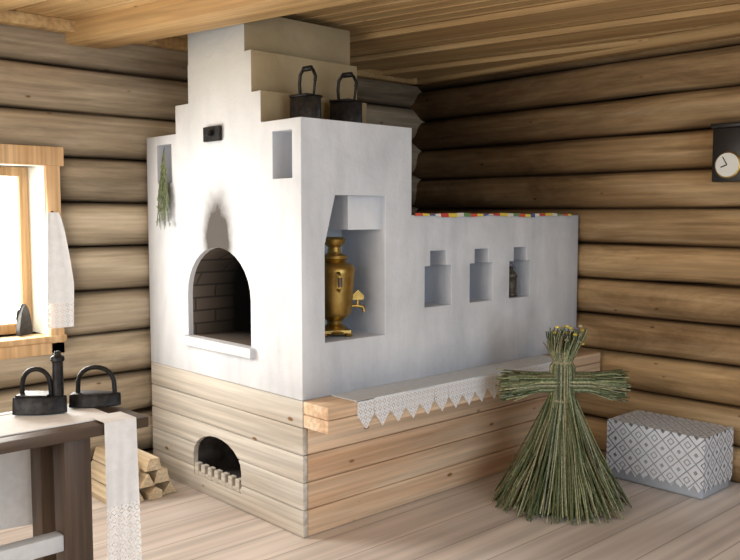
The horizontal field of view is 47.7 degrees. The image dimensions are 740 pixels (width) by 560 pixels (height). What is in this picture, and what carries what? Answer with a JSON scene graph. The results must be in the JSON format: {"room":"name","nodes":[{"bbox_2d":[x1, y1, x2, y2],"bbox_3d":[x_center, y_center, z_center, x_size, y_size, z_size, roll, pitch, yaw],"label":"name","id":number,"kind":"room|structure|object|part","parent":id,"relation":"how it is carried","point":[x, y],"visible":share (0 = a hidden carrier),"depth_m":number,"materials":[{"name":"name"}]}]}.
{"room":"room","nodes":[
{"label":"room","id":0,"kind":"room"},
{"bbox_2d":[0,24,423,465],"bbox_3d":[-1.946,-0.046,4.427,6.600,2.727,0.283,-4,6,-43],"label":"wall","id":1,"kind":"structure","parent":0,"point":[98,104],"depth_m":4.67,"materials":[{"name":"brown wood"}]},
{"bbox_2d":[0,144,63,165],"bbox_3d":[-2.057,-0.625,4.059,1.150,0.100,0.031,-4,6,-43],"label":"trim","id":2,"kind":"structure","parent":1,"relation":"attached to","point":[9,153],"depth_m":4.32,"materials":[{"name":"brown wood"}]},
{"bbox_2d":[0,342,64,359],"bbox_3d":[-2.059,0.390,4.140,1.110,0.064,0.025,-4,6,-43],"label":"apron","id":3,"kind":"object","parent":1,"relation":"attached to","point":[23,351],"depth_m":4.38,"materials":[{"name":"orange wood"}]},
{"bbox_2d":[0,166,66,353],"bbox_3d":[-2.158,-0.130,4.206,1.130,1.090,0.340,-4,6,-43],"label":"window","id":4,"kind":"structure","parent":1,"relation":"in","point":[44,195],"depth_m":4.51,"materials":[{"name":"brown wood"}]},
{"bbox_3d":[-2.229,0.283,4.316,0.856,0.050,0.040,-4,6,-43],"label":"window sash","id":5,"kind":"part","parent":4,"relation":"part of","materials":[{"name":"orange wood"}]},
{"bbox_2d":[0,166,18,176],"bbox_3d":[-2.229,-0.565,4.250,0.856,0.050,0.040,-4,6,-43],"label":"sash","id":6,"kind":"object","parent":4,"relation":"attached to","point":[4,171],"depth_m":4.49,"materials":[{"name":"brown wood"}]},
{"bbox_2d":[0,164,38,166],"bbox_3d":[-2.170,-0.596,4.184,1.004,0.022,0.303,-4,6,-43],"label":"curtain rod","id":7,"kind":"structure","parent":4,"relation":"attached to","point":[9,165],"depth_m":4.38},
{"bbox_2d":[16,304,32,335],"bbox_3d":[-1.855,0.209,4.445,0.067,0.165,0.090,2,5,22],"label":"iron","id":8,"kind":"object","parent":4,"relation":"on","point":[23,318],"depth_m":4.42,"materials":[{"name":"grey metal"}]},
{"bbox_3d":[-1.897,-0.165,4.590,0.050,0.900,0.040,-4,6,-43],"label":"window sash","id":9,"kind":"part","parent":4,"relation":"part of","materials":[{"name":"brown wood"}]},
{"bbox_3d":[-1.679,-0.149,4.451,0.075,1.090,0.025,-4,6,-43],"label":"casing","id":10,"kind":"part","parent":4,"relation":"part of","materials":[{"name":"brown wood"}]},
{"bbox_2d":[47,211,73,328],"bbox_3d":[-1.653,-0.055,4.449,0.152,0.622,0.020,-4,6,-43],"label":"towel","id":11,"kind":"object","parent":4,"relation":"hanging from","point":[60,282],"visible":1,"depth_m":4.45,"materials":[{"name":"fabric"}]},
{"bbox_2d":[0,10,416,85],"bbox_3d":[-1.934,-1.311,4.094,6.300,0.062,0.075,-4,6,-43],"label":"trim","id":12,"kind":"structure","parent":1,"relation":"attached to","point":[9,17],"depth_m":4.38,"materials":[{"name":"brown wood"}]},
{"bbox_2d":[0,449,739,559],"bbox_3d":[0.192,1.393,2.228,6.600,0.120,6.600,-4,6,-43],"label":"floor","id":13,"kind":"structure","parent":0,"point":[463,522],"depth_m":3.99,"materials":[{"name":"brown wood"}]},
{"bbox_2d":[0,404,148,559],"bbox_3d":[-1.465,0.905,2.845,1.360,0.757,0.437,-4,6,-43],"label":"table","id":14,"kind":"object","parent":13,"relation":"on","point":[45,460],"visible":0.96,"depth_m":3.04,"materials":[{"name":"brown wood"}]},
{"bbox_2d":[12,351,66,414],"bbox_3d":[-1.237,0.383,3.147,0.188,0.233,0.099,0,4,0],"label":"iron","id":15,"kind":"object","parent":14,"relation":"on","point":[52,401],"visible":1,"depth_m":3.13,"materials":[{"name":"black metal"}]},
{"bbox_3d":[-1.228,0.900,3.208,0.100,0.710,0.100,-4,6,-43],"label":"leg","id":16,"kind":"part","parent":14,"relation":"part of","materials":[{"name":"brown wood"}]},
{"bbox_3d":[-1.079,0.913,3.048,0.100,0.710,0.100,-4,6,-43],"label":"leg","id":17,"kind":"part","parent":14,"relation":"part of","materials":[{"name":"brown wood"}]},
{"bbox_2d":[69,365,120,407],"bbox_3d":[-1.070,0.410,3.271,0.188,0.160,0.099,0,4,0],"label":"iron","id":18,"kind":"object","parent":14,"relation":"on","point":[79,398],"visible":1,"depth_m":3.25,"materials":[{"name":"black metal"}]},
{"bbox_2d":[90,411,141,559],"bbox_3d":[-0.946,0.864,3.118,0.135,0.717,0.133,-4,6,-43],"label":"towel","id":19,"kind":"object","parent":14,"relation":"hanging from","point":[119,429],"depth_m":3.06,"materials":[{"name":"fabric"}]},
{"bbox_2d":[91,445,175,507],"bbox_3d":[-1.318,1.043,4.548,0.380,0.214,0.439,-4,6,-43],"label":"firewood","id":20,"kind":"object","parent":13,"relation":"on","point":[154,482],"visible":0.44,"depth_m":4.46,"materials":[{"name":"brown wood"}]},
{"bbox_2d":[147,17,599,537],"bbox_3d":[0.066,-0.127,4.978,2.270,2.484,1.615,-4,6,-43],"label":"stove","id":21,"kind":"object","parent":13,"relation":"on","point":[300,430],"visible":0.94,"depth_m":4.26,"materials":[{"name":"paint"}]},
{"bbox_2d":[156,148,170,229],"bbox_3d":[-1.142,-0.503,4.612,0.028,0.450,0.151,-4,6,-43],"label":"herbs","id":22,"kind":"object","parent":21,"relation":"hanging from","point":[162,190],"visible":1,"depth_m":4.61,"materials":[{"name":"green plant"}]},
{"bbox_2d":[289,65,321,118],"bbox_3d":[-0.291,-0.881,3.959,0.160,0.263,0.108,4,6,42],"label":"iron","id":23,"kind":"object","parent":21,"relation":"on","point":[308,105],"visible":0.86,"depth_m":3.92,"materials":[{"name":"black metal"}]},
{"bbox_2d":[325,237,365,336],"bbox_3d":[-0.176,0.030,4.135,0.241,0.486,0.233,3,5,33],"label":"samovar","id":24,"kind":"object","parent":21,"relation":"on","point":[339,274],"visible":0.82,"depth_m":4.07,"materials":[{"name":"gold metal"}]},
{"bbox_2d":[329,72,361,122],"bbox_3d":[-0.107,-0.896,4.142,0.160,0.263,0.108,3,5,32],"label":"iron","id":25,"kind":"object","parent":21,"relation":"on","point":[350,110],"visible":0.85,"depth_m":4.11,"materials":[{"name":"black metal"}]},
{"bbox_2d":[509,262,517,296],"bbox_3d":[0.835,-0.006,4.963,0.084,0.202,0.082,-4,6,-43],"label":"lantern","id":26,"kind":"object","parent":21,"relation":"on","point":[513,276],"visible":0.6,"depth_m":4.93,"materials":[{"name":"metal"}]},
{"bbox_2d":[492,325,631,524],"bbox_3d":[0.997,0.695,4.333,0.695,0.939,0.718,-4,6,-43],"label":"doll","id":27,"kind":"object","parent":13,"relation":"on","point":[560,471],"visible":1,"depth_m":4.25},
{"bbox_2d":[606,410,733,498],"bbox_3d":[1.679,0.971,4.702,0.344,0.337,0.574,-4,6,-43],"label":"box","id":28,"kind":"object","parent":13,"relation":"on","point":[681,456],"visible":0.94,"depth_m":4.56,"materials":[{"name":"grey paint"}]},
{"bbox_2d":[0,0,739,78],"bbox_3d":[0.622,-1.187,2.313,11.000,0.034,10.910,3,5,36],"label":"ceiling","id":29,"kind":"structure","parent":0,"point":[574,9],"depth_m":4.58,"materials":[{"name":"brown wood"}]},
{"bbox_2d":[65,0,364,48],"bbox_3d":[0.927,-1.189,2.732,11.000,0.130,0.225,3,5,36],"label":"ceiling beam","id":30,"kind":"structure","parent":29,"relation":"attached to","point":[161,19],"depth_m":4.01,"materials":[{"name":"brown wood"}]},
{"bbox_2d":[11,0,739,69],"bbox_3d":[0.554,-1.210,2.218,11.000,0.028,10.994,3,5,36],"label":"boards","id":31,"kind":"object","parent":29,"relation":"attached to","point":[367,16],"depth_m":4.27,"materials":[{"name":"brown wood"}]},
{"bbox_2d":[409,36,739,482],"bbox_3d":[2.485,-0.040,4.252,0.260,2.916,6.600,-4,6,-43],"label":"wall","id":32,"kind":"structure","parent":0,"point":[648,206],"depth_m":5.06,"materials":[{"name":"brown wood"}]},
{"bbox_2d":[411,22,739,85],"bbox_3d":[2.465,-1.298,3.931,0.075,0.062,6.300,-4,6,-43],"label":"trim","id":33,"kind":"structure","parent":32,"relation":"attached to","point":[729,30],"depth_m":4.93,"materials":[{"name":"brown wood"}]},
{"bbox_2d":[711,122,739,182],"bbox_3d":[1.946,-0.688,4.508,0.094,0.315,0.200,-4,6,-43],"label":"clock","id":34,"kind":"object","parent":32,"relation":"attached to","point":[726,136],"visible":1,"depth_m":4.49,"materials":[{"name":"black"}]},
{"label":"outside","id":35,"kind":"structure","parent":0,"visible":0},
{"bbox_2d":[0,176,20,323],"bbox_3d":[-2.362,-0.152,4.425,1.760,1.700,0.020,-4,6,-43],"label":"window","id":36,"kind":"structure","parent":35,"point":[9,244],"depth_m":4.71,"materials":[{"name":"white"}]}
]}

